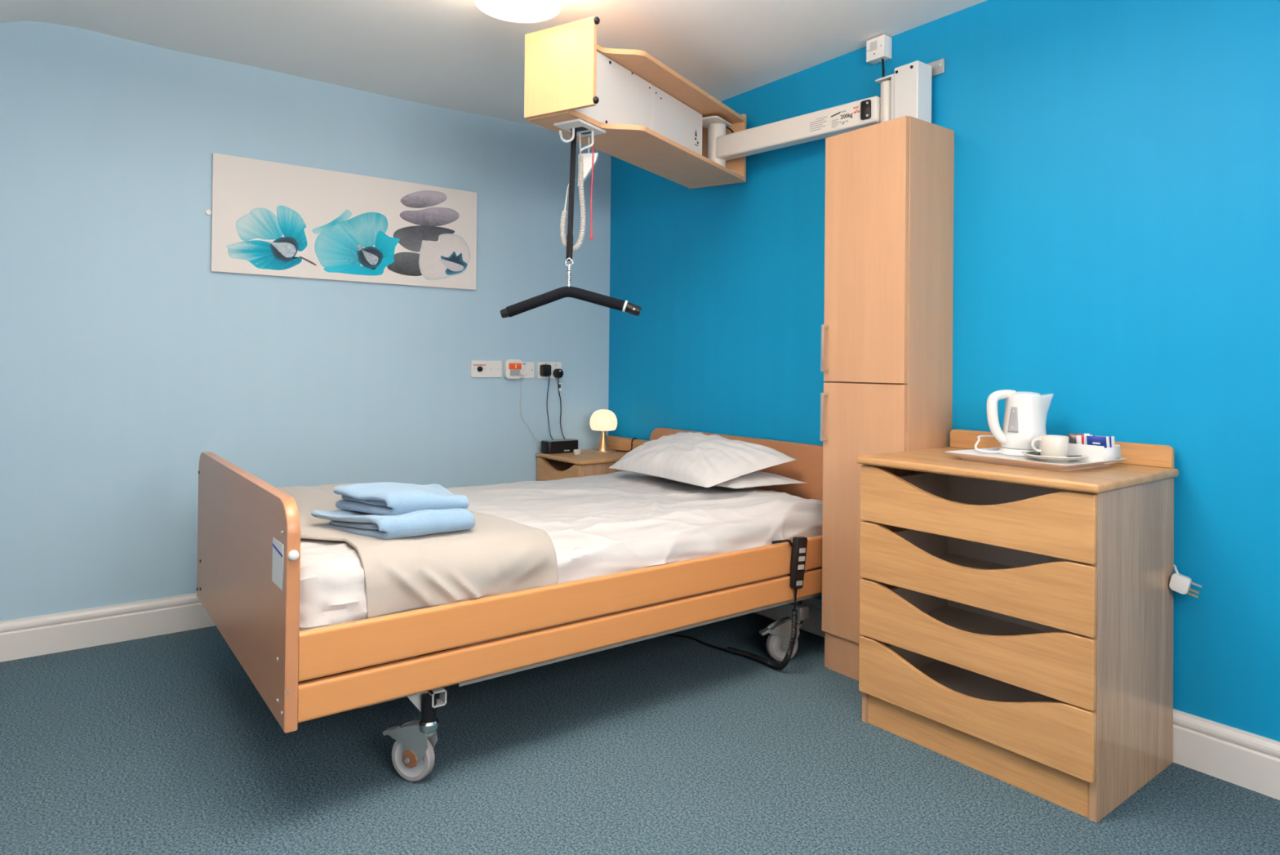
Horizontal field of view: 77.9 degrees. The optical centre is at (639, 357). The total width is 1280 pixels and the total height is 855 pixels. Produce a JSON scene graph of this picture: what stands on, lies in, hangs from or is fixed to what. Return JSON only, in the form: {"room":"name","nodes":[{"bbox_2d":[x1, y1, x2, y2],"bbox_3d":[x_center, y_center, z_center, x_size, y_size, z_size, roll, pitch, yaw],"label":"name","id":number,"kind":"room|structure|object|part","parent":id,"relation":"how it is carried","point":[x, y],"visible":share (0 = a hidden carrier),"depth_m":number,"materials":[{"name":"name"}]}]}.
{"room":"care facility","nodes":[
{"label":"care facility","id":0,"kind":"room"},
{"bbox_2d":[0,21,611,621],"bbox_3d":[-1.851,-0.145,3.385,4.340,2.546,0.120,1,-1,-37],"label":"wall","id":1,"kind":"structure","parent":0,"point":[125,360],"depth_m":3.33,"materials":[{"name":"blue paint"}]},
{"bbox_2d":[0,592,215,662],"bbox_3d":[-1.822,1.056,3.318,4.100,0.145,0.018,1,-1,-37],"label":"baseboard","id":2,"kind":"structure","parent":1,"relation":"attached to","point":[37,635],"depth_m":3.09,"materials":[{"name":"white paint"}]},
{"bbox_2d":[204,152,477,289],"bbox_3d":[-1.328,-0.603,3.692,1.238,0.499,0.020,1,-1,-37],"label":"picture","id":3,"kind":"object","parent":1,"relation":"attached to","point":[268,218],"visible":1,"depth_m":3.63,"materials":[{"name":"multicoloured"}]},
{"bbox_3d":[-1.491,-0.433,3.556,0.073,0.036,0.001,1,-1,-37],"label":"printed stem","id":4,"kind":"part","parent":3,"relation":"part of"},
{"bbox_2d":[470,360,502,377],"bbox_3d":[-0.792,0.059,4.092,0.171,0.086,0.023,1,-1,-37],"label":"outlet plate","id":5,"kind":"object","parent":1,"relation":"attached to","point":[478,368],"visible":1,"depth_m":4.09,"materials":[{"name":"white plastic"}]},
{"bbox_3d":[-0.821,0.059,4.064,0.029,0.029,0.012,1,-1,-37],"label":"knob","id":6,"kind":"part","parent":5,"relation":"part of","materials":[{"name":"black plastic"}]},
{"bbox_2d":[502,359,540,446],"bbox_3d":[-0.623,0.245,4.201,0.207,0.469,0.052,1,-1,-37],"label":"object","id":7,"kind":"object","parent":1,"relation":"attached to","point":[512,368],"visible":1,"depth_m":4.16,"materials":[{"name":"white plastic"}]},
{"bbox_3d":[-0.657,0.081,4.164,0.056,0.031,0.004,1,-1,-37],"label":"grey panel","id":8,"kind":"part","parent":7,"relation":"part of","materials":[{"name":"grey plastic"}]},
{"bbox_2d":[520,361,534,377],"bbox_3d":[-0.605,0.067,4.240,0.082,0.087,0.012,1,-1,-37],"label":"outlet plate","id":9,"kind":"object","parent":1,"relation":"attached to","point":[527,366],"visible":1,"depth_m":4.24,"materials":[{"name":"white plastic"}]},
{"bbox_2d":[537,361,561,378],"bbox_3d":[-0.495,0.070,4.322,0.149,0.090,0.014,1,-1,-37],"label":"double socket","id":10,"kind":"object","parent":1,"relation":"attached to","point":[554,365],"visible":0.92,"depth_m":4.33,"materials":[{"name":"white plastic"}]},
{"bbox_2d":[539,363,553,439],"bbox_3d":[-0.503,0.237,4.274,0.058,0.416,0.063,1,-1,-37],"label":"power adaptor","id":11,"kind":"object","parent":10,"relation":"attached to","point":[544,370],"visible":1,"depth_m":4.27,"materials":[{"name":"black plastic"}]},
{"bbox_2d":[552,368,564,439],"bbox_3d":[-0.439,0.254,4.322,0.056,0.385,0.063,1,-1,-37],"label":"plug","id":12,"kind":"object","parent":10,"relation":"attached to","point":[557,373],"visible":1,"depth_m":4.33,"materials":[{"name":"black plastic"}]},
{"bbox_2d":[0,0,986,128],"bbox_3d":[-0.374,-1.300,1.450,4.340,0.540,4.990,1,-1,-37],"label":"ceiling","id":13,"kind":"structure","parent":0,"point":[447,54],"depth_m":3.07,"materials":[{"name":"white paint"}]},
{"bbox_2d":[474,0,562,22],"bbox_3d":[-0.384,-1.182,2.509,0.284,0.150,0.284,1,-1,-37],"label":"ceiling lamp","id":14,"kind":"object","parent":13,"relation":"attached to","point":[511,11],"visible":1,"depth_m":2.53,"materials":[{"name":"beige plastic"}]},
{"bbox_2d":[0,612,1279,854],"bbox_3d":[-0.400,1.175,1.427,4.340,0.100,4.990,1,-1,-37],"label":"floor","id":15,"kind":"structure","parent":0,"point":[166,744],"depth_m":2.16,"materials":[{"name":"blue carpet"}]},
{"bbox_2d":[196,427,822,781],"bbox_3d":[-0.375,0.745,3.003,2.123,0.791,1.339,1,-1,-37],"label":"bed","id":16,"kind":"object","parent":15,"relation":"on","point":[248,564],"visible":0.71,"depth_m":2.21,"materials":[{"name":"brown wood"}]},
{"bbox_3d":[-1.211,0.607,2.381,0.030,0.535,1.326,1,-1,-37],"label":"footboard","id":17,"kind":"part","parent":16,"relation":"part of","materials":[{"name":"brown wood"}]},
{"bbox_3d":[-0.610,1.063,2.097,0.049,0.049,0.004,0,-1,21],"label":"axle plate","id":18,"kind":"part","parent":16,"relation":"part of","materials":[{"name":"metal"}]},
{"bbox_3d":[-0.603,0.915,2.108,0.088,0.094,0.006,1,-1,-13],"label":"gusset plate","id":19,"kind":"part","parent":16,"relation":"part of","materials":[{"name":"grey plastic"}]},
{"bbox_3d":[-0.561,0.929,2.105,0.040,0.069,0.040,1,-1,-37],"label":"stem","id":20,"kind":"part","parent":16,"relation":"part of","materials":[{"name":"black plastic"}]},
{"bbox_2d":[427,686,446,708],"bbox_3d":[-0.543,0.905,2.114,0.040,0.041,0.038,1,-1,-37],"label":"socket","id":21,"kind":"object","parent":16,"relation":"attached to","point":[433,702],"depth_m":2.10,"materials":[{"name":"grey metal"}]},
{"bbox_2d":[298,487,760,631],"bbox_3d":[-0.380,0.626,2.996,2.020,0.232,1.219,1,-1,-37],"label":"mattress","id":22,"kind":"object","parent":16,"relation":"on","point":[332,586],"visible":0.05,"depth_m":1.98,"materials":[{"name":"grey fabric"}]},
{"bbox_2d":[276,482,557,617],"bbox_3d":[-0.906,0.574,2.609,0.712,0.180,1.307,1,-1,-37],"label":"throw blanket","id":23,"kind":"object","parent":22,"relation":"on","point":[497,555],"visible":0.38,"depth_m":2.17,"materials":[{"name":"beige fabric"}]},
{"bbox_2d":[311,507,475,539],"bbox_3d":[-0.713,0.462,2.288,0.391,0.069,0.313,1,-1,-37],"label":"folded towel","id":24,"kind":"object","parent":23,"relation":"on","point":[423,522],"visible":0.87,"depth_m":2.20,"materials":[{"name":"blue fabric"}]},
{"bbox_2d":[333,481,468,515],"bbox_3d":[-0.708,0.407,2.322,0.328,0.075,0.274,1,-1,-37],"label":"folded towel","id":25,"kind":"object","parent":24,"relation":"on","point":[382,498],"visible":0.99,"depth_m":2.26,"materials":[{"name":"blue fabric"}]},
{"bbox_2d":[445,471,822,583],"bbox_3d":[-0.212,0.607,3.121,1.468,0.161,1.278,1,-1,-37],"label":"sheet","id":26,"kind":"object","parent":22,"relation":"on","point":[621,521],"visible":0.73,"depth_m":2.85,"materials":[{"name":"white fabric"}]},
{"bbox_2d":[714,471,806,488],"bbox_3d":[0.298,0.503,3.449,0.348,0.059,0.822,1,-1,-37],"label":"pillow","id":27,"kind":"object","parent":26,"relation":"on","point":[757,478],"visible":0.23,"depth_m":3.21,"materials":[{"name":"white fabric"}]},
{"bbox_2d":[608,431,796,487],"bbox_3d":[0.246,0.426,3.442,0.405,0.181,0.801,1,-1,-37],"label":"pillow","id":28,"kind":"object","parent":27,"relation":"on","point":[698,459],"visible":1,"depth_m":3.29,"materials":[{"name":"white fabric"}]},
{"bbox_3d":[0.014,0.721,2.491,2.062,0.116,0.027,1,-1,-37],"label":"rail","id":29,"kind":"part","parent":16,"relation":"part of","materials":[{"name":"brown wood"}]},
{"bbox_3d":[0.013,0.831,2.490,2.062,0.090,0.027,1,-1,-37],"label":"rail","id":30,"kind":"part","parent":16,"relation":"part of","materials":[{"name":"brown wood"}]},
{"bbox_2d":[664,536,807,669],"bbox_3d":[0.305,0.898,3.071,0.703,0.496,0.125,0,-1,40],"label":"bed remote control","id":31,"kind":"object","parent":16,"relation":"hanging from","point":[799,544],"visible":1,"depth_m":2.87,"materials":[{"name":"black plastic"}]},
{"bbox_3d":[0.577,0.816,2.865,0.032,0.019,0.002,1,-1,-37],"label":"maker plate","id":32,"kind":"part","parent":31,"relation":"part of","materials":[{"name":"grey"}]},
{"bbox_3d":[0.459,0.634,3.639,0.028,0.540,1.326,1,-1,-37],"label":"headboard","id":33,"kind":"part","parent":16,"relation":"part of","materials":[{"name":"brown wood"}]},
{"bbox_3d":[0.553,1.084,2.981,0.049,0.049,0.004,1,-1,-17],"label":"axle plate","id":34,"kind":"part","parent":16,"relation":"part of","materials":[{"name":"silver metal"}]},
{"bbox_3d":[0.597,0.950,3.018,0.040,0.069,0.040,1,-1,-37],"label":"stem","id":35,"kind":"part","parent":16,"relation":"part of","materials":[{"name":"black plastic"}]},
{"bbox_2d":[536,435,648,480],"bbox_3d":[-0.245,0.797,4.218,0.468,0.712,0.438,1,-1,-37],"label":"nightstand","id":36,"kind":"object","parent":15,"relation":"on","point":[555,466],"visible":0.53,"depth_m":4.13,"materials":[{"name":"brown wood"}]},
{"bbox_3d":[-0.423,0.618,4.095,0.018,0.164,0.416,1,-1,-37],"label":"drawer","id":37,"kind":"part","parent":36,"relation":"part of","materials":[{"name":"brown wood"}]},
{"bbox_2d":[541,438,577,453],"bbox_3d":[-0.433,0.478,4.271,0.200,0.066,0.089,1,-1,-37],"label":"dock","id":38,"kind":"object","parent":36,"relation":"on","point":[566,445],"visible":0.91,"depth_m":4.22,"materials":[{"name":"black plastic"}]},
{"bbox_3d":[-0.433,0.446,4.272,0.188,0.002,0.076,1,-1,-37],"label":"plate","id":39,"kind":"part","parent":38,"relation":"part of","materials":[{"name":"grey paint"}]},
{"bbox_3d":[-0.362,0.845,4.392,0.442,0.617,0.017,1,-1,-37],"label":"panel","id":40,"kind":"part","parent":36,"relation":"part of","materials":[{"name":"brown wood"}]},
{"bbox_2d":[573,448,581,454],"bbox_3d":[-0.330,0.498,4.173,0.043,0.025,0.043,1,-1,-37],"label":"candle jar","id":41,"kind":"object","parent":36,"relation":"on","point":[575,451],"visible":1,"depth_m":4.16,"materials":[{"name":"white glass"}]},
{"bbox_3d":[-0.121,0.844,4.072,0.442,0.617,0.017,1,-1,-37],"label":"panel","id":42,"kind":"part","parent":36,"relation":"part of","materials":[{"name":"brown wood"}]},
{"bbox_2d":[589,408,637,453],"bbox_3d":[-0.154,0.409,4.307,0.254,0.251,0.151,0,-1,26],"label":"table lamp","id":43,"kind":"object","parent":36,"relation":"on","point":[603,420],"visible":0.94,"depth_m":4.29,"materials":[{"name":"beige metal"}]},
{"bbox_3d":[-0.201,0.452,4.329,0.092,0.112,0.092,1,-1,-37],"label":"stem","id":44,"kind":"part","parent":43,"relation":"part of","materials":[{"name":"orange metal"}]},
{"bbox_3d":[-0.199,0.341,4.330,0.151,0.114,0.151,1,-1,-37],"label":"lamp shade","id":45,"kind":"part","parent":43,"relation":"part of","materials":[{"name":"white"}]},
{"bbox_2d":[499,16,945,318],"bbox_3d":[0.202,0.013,2.967,1.316,2.262,1.235,1,-1,-37],"label":"patient hoist","id":46,"kind":"object","parent":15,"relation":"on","point":[627,105],"visible":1,"depth_m":2.94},
{"bbox_3d":[-0.270,-0.968,2.660,0.290,0.288,0.018,0,-1,31],"label":"panel","id":47,"kind":"part","parent":46,"relation":"part of","materials":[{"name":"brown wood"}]},
{"bbox_3d":[-0.213,-0.813,2.807,0.110,0.010,0.165,0,-1,31],"label":"hook plate","id":48,"kind":"part","parent":46,"relation":"part of","materials":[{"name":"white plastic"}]},
{"bbox_3d":[-0.171,-0.593,2.814,0.009,0.319,0.005,1,-1,0],"label":"emergency cord","id":49,"kind":"part","parent":46,"relation":"part of","materials":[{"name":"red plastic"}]},
{"bbox_3d":[-0.100,-0.960,2.892,0.002,0.246,0.553,0,-1,31],"label":"plate","id":50,"kind":"part","parent":46,"relation":"part of","materials":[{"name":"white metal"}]},
{"bbox_3d":[0.158,-0.954,3.313,0.002,0.246,0.428,0,-1,31],"label":"plate","id":51,"kind":"part","parent":46,"relation":"part of","materials":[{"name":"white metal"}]},
{"bbox_2d":[694,129,698,146],"bbox_3d":[0.248,-0.922,3.458,0.001,0.145,0.036,0,-1,31],"label":"print","id":52,"kind":"object","parent":46,"relation":"on","point":[696,131],"depth_m":3.46,"materials":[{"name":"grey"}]},
{"bbox_3d":[0.357,-0.956,3.687,0.290,0.308,0.018,0,-1,31],"label":"panel","id":53,"kind":"part","parent":46,"relation":"part of","materials":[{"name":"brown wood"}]},
{"bbox_3d":[0.638,-0.941,3.298,0.068,0.099,0.805,1,-1,-44],"label":"swing arm","id":54,"kind":"part","parent":46,"relation":"part of","materials":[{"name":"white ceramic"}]},
{"bbox_2d":[831,119,838,128],"bbox_3d":[0.768,-0.920,3.114,0.001,0.030,0.031,1,-1,-44],"label":"print","id":55,"kind":"object","parent":46,"relation":"attached to","point":[834,122],"depth_m":3.11,"materials":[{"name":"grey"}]},
{"bbox_2d":[839,110,848,124],"bbox_3d":[0.795,-0.936,3.087,0.001,0.053,0.038,1,-1,-44],"label":"print","id":56,"kind":"object","parent":46,"relation":"attached to","point":[843,114],"depth_m":3.09,"materials":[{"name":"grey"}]},
{"bbox_2d":[851,106,859,114],"bbox_3d":[0.831,-0.953,3.050,0.001,0.027,0.034,1,-1,-44],"label":"print","id":57,"kind":"object","parent":46,"relation":"attached to","point":[855,109],"depth_m":3.05,"materials":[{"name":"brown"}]},
{"bbox_2d":[860,99,871,119],"bbox_3d":[0.860,-0.943,3.016,0.006,0.072,0.041,1,-1,-44],"label":"switch plate","id":58,"kind":"object","parent":46,"relation":"attached to","point":[865,104],"depth_m":3.01,"materials":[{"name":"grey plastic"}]},
{"bbox_3d":[0.993,0.043,2.900,0.090,2.221,0.100,1,-1,-37],"label":"post","id":59,"kind":"part","parent":46,"relation":"part of","materials":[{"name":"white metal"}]},
{"bbox_2d":[820,115,954,679],"bbox_3d":[0.888,0.167,2.882,0.318,1.970,0.350,1,-1,-37],"label":"tall cabinet","id":60,"kind":"object","parent":15,"relation":"on","point":[886,352],"visible":0.7,"depth_m":2.80,"materials":[{"name":"brown wood"}]},
{"bbox_3d":[0.682,-0.034,2.924,0.034,0.173,0.010,1,-1,-37],"label":"handle","id":61,"kind":"part","parent":60,"relation":"part of","materials":[{"name":"silver metal"}]},
{"bbox_3d":[0.680,0.218,2.921,0.034,0.177,0.010,1,-1,-37],"label":"handle","id":62,"kind":"part","parent":60,"relation":"part of","materials":[{"name":"silver metal"}]},
{"bbox_3d":[0.809,0.168,3.031,0.266,1.970,0.018,1,-1,-37],"label":"panel","id":63,"kind":"part","parent":60,"relation":"part of","materials":[{"name":"brown wood"}]},
{"bbox_3d":[0.790,0.553,2.811,0.018,0.920,0.346,1,-1,-37],"label":"door","id":64,"kind":"part","parent":60,"relation":"part of","materials":[{"name":"brown wood"}]},
{"bbox_3d":[0.799,-0.365,2.819,0.018,0.908,0.346,1,-1,-37],"label":"door","id":65,"kind":"part","parent":60,"relation":"part of","materials":[{"name":"brown wood"}]},
{"bbox_2d":[831,381,903,384],"bbox_3d":[0.859,0.092,2.860,0.135,0.018,0.313,1,-1,-37],"label":"door gap","id":66,"kind":"object","parent":60,"relation":"attached to","point":[831,381],"depth_m":2.82,"materials":[{"name":"brown wood"}]},
{"bbox_3d":[1.009,0.167,2.765,0.266,1.970,0.018,1,-1,-37],"label":"panel","id":67,"kind":"part","parent":60,"relation":"part of","materials":[{"name":"brown wood"}]},
{"bbox_2d":[856,429,1178,822],"bbox_3d":[1.102,0.699,2.366,0.541,0.901,0.722,1,-1,-37],"label":"dresser","id":68,"kind":"object","parent":15,"relation":"on","point":[1016,622],"visible":0.98,"depth_m":2.17,"materials":[{"name":"brown wood"}]},
{"bbox_3d":[0.905,0.744,2.646,0.497,0.812,0.018,1,-1,-38],"label":"panel","id":69,"kind":"part","parent":68,"relation":"part of","materials":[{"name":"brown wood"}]},
{"bbox_3d":[0.906,0.960,2.219,0.018,0.172,0.692,1,-1,-38],"label":"drawer","id":70,"kind":"part","parent":68,"relation":"part of","materials":[{"name":"brown wood"}]},
{"bbox_3d":[0.908,0.782,2.220,0.018,0.174,0.692,1,-1,-38],"label":"drawer","id":71,"kind":"part","parent":68,"relation":"part of","materials":[{"name":"brown wood"}]},
{"bbox_3d":[0.910,0.603,2.222,0.018,0.174,0.692,1,-1,-38],"label":"drawer","id":72,"kind":"part","parent":68,"relation":"part of","materials":[{"name":"brown wood"}]},
{"bbox_3d":[0.912,0.424,2.224,0.018,0.172,0.692,1,-1,-38],"label":"drawer","id":73,"kind":"part","parent":68,"relation":"part of","materials":[{"name":"brown wood"}]},
{"bbox_2d":[945,446,1127,471],"bbox_3d":[1.170,0.301,2.355,0.328,0.022,0.378,1,-1,-33],"label":"serving tray","id":74,"kind":"object","parent":68,"relation":"on","point":[973,455],"visible":0.72,"depth_m":2.27,"materials":[{"name":"white plastic"}]},
{"bbox_2d":[974,389,1053,457],"bbox_3d":[1.194,0.257,2.469,0.281,0.313,0.156,1,-1,-10],"label":"electric kettle","id":75,"kind":"object","parent":74,"relation":"on","point":[1025,414],"visible":0.87,"depth_m":2.43,"materials":[{"name":"white plastic"}]},
{"bbox_3d":[1.123,0.185,2.464,0.086,0.170,0.031,1,-1,0],"label":"handle","id":76,"kind":"part","parent":75,"relation":"part of","materials":[{"name":"white plastic"}]},
{"bbox_3d":[1.197,0.113,2.465,0.097,0.014,0.097,1,-1,-37],"label":"lid","id":77,"kind":"part","parent":75,"relation":"part of","materials":[{"name":"white plastic"}]},
{"bbox_2d":[1021,450,1087,462],"bbox_3d":[1.209,0.291,2.312,0.171,0.020,0.171,1,-1,-37],"label":"saucer","id":78,"kind":"object","parent":74,"relation":"on","point":[1033,454],"visible":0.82,"depth_m":2.27,"materials":[{"name":"beige ceramic"}]},
{"bbox_2d":[1031,435,1069,457],"bbox_3d":[1.203,0.260,2.309,0.093,0.062,0.080,1,-1,-37],"label":"teacup","id":79,"kind":"object","parent":78,"relation":"on","point":[1049,445],"visible":0.94,"depth_m":2.28,"materials":[{"name":"beige ceramic"}]},
{"bbox_3d":[1.158,0.255,2.313,0.030,0.043,0.008,1,-1,0],"label":"handle","id":80,"kind":"part","parent":79,"relation":"part of","materials":[{"name":"beige ceramic"}]},
{"bbox_2d":[1066,443,1120,463],"bbox_3d":[1.318,0.278,2.325,0.090,0.050,0.136,1,-1,-33],"label":"box","id":81,"kind":"object","parent":74,"relation":"on","point":[1094,453],"visible":0.67,"depth_m":2.28,"materials":[{"name":"white plastic"}]},
{"bbox_2d":[1067,432,1081,443],"bbox_3d":[1.302,0.250,2.373,0.012,0.045,0.038,1,-1,-44],"label":"sachet","id":82,"kind":"object","parent":81,"relation":"in","point":[1072,436],"visible":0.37,"depth_m":2.38,"materials":[{"name":"brown paper"}]},
{"bbox_2d":[1075,435,1081,444],"bbox_3d":[1.292,0.259,2.328,0.014,0.062,0.023,0,-1,40],"label":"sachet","id":83,"kind":"object","parent":81,"relation":"in","point":[1078,437],"visible":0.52,"depth_m":2.32,"materials":[{"name":"white paper"}]},
{"bbox_2d":[1075,434,1084,444],"bbox_3d":[1.317,0.252,2.361,0.030,0.043,0.010,0,-1,28],"label":"sachet","id":84,"kind":"object","parent":81,"relation":"in","point":[1082,435],"visible":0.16,"depth_m":2.36,"materials":[{"name":"red paper"}]},
{"bbox_2d":[1084,435,1110,448],"bbox_3d":[1.321,0.250,2.288,0.017,0.048,0.064,1,-1,-42],"label":"sachet","id":85,"kind":"object","parent":81,"relation":"in","point":[1089,440],"visible":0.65,"depth_m":2.28,"materials":[{"name":"blue paper"}]},
{"bbox_2d":[1089,434,1115,447],"bbox_3d":[1.348,0.252,2.308,0.013,0.049,0.065,1,-1,-37],"label":"sachet","id":86,"kind":"object","parent":81,"relation":"in","point":[1111,438],"visible":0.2,"depth_m":2.29,"materials":[{"name":"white paper"}]},
{"bbox_3d":[1.320,0.743,2.112,0.497,0.812,0.018,1,-1,-38],"label":"panel","id":87,"kind":"part","parent":68,"relation":"part of","materials":[{"name":"brown wood"}]},
{"bbox_2d":[1168,564,1202,597],"bbox_3d":[1.509,0.608,2.249,0.053,0.115,0.150,1,-1,-15],"label":"plug","id":88,"kind":"object","parent":68,"relation":"hanging from","point":[1180,583],"visible":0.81,"depth_m":2.21,"materials":[{"name":"white plastic"}]},
{"bbox_2d":[608,0,1279,741],"bbox_3d":[1.335,-0.118,2.661,0.120,2.546,4.870,1,-1,-37],"label":"wall","id":89,"kind":"structure","parent":0,"point":[1117,172],"depth_m":2.50,"materials":[{"name":"blue paint"}]},
{"bbox_2d":[866,34,892,77],"bbox_3d":[0.929,-1.144,3.078,0.054,0.188,0.084,1,-1,-37],"label":"outlet","id":90,"kind":"object","parent":89,"relation":"attached to","point":[879,49],"visible":0.92,"depth_m":3.06,"materials":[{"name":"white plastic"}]},
{"bbox_3d":[0.905,-1.208,3.069,0.002,0.033,0.032,1,-1,-37],"label":"fuse door","id":91,"kind":"part","parent":90,"relation":"part of","materials":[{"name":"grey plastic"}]},
{"bbox_3d":[0.914,-1.196,3.066,0.010,0.084,0.084,1,-1,-37],"label":"plate","id":92,"kind":"part","parent":90,"relation":"part of","materials":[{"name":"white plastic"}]},
{"bbox_2d":[755,596,1279,799],"bbox_3d":[1.237,1.081,2.649,0.018,0.145,4.732,1,-1,-37],"label":"baseboard","id":93,"kind":"structure","parent":89,"relation":"attached to","point":[1239,757],"depth_m":2.17,"materials":[{"name":"white paint"}]}
]}

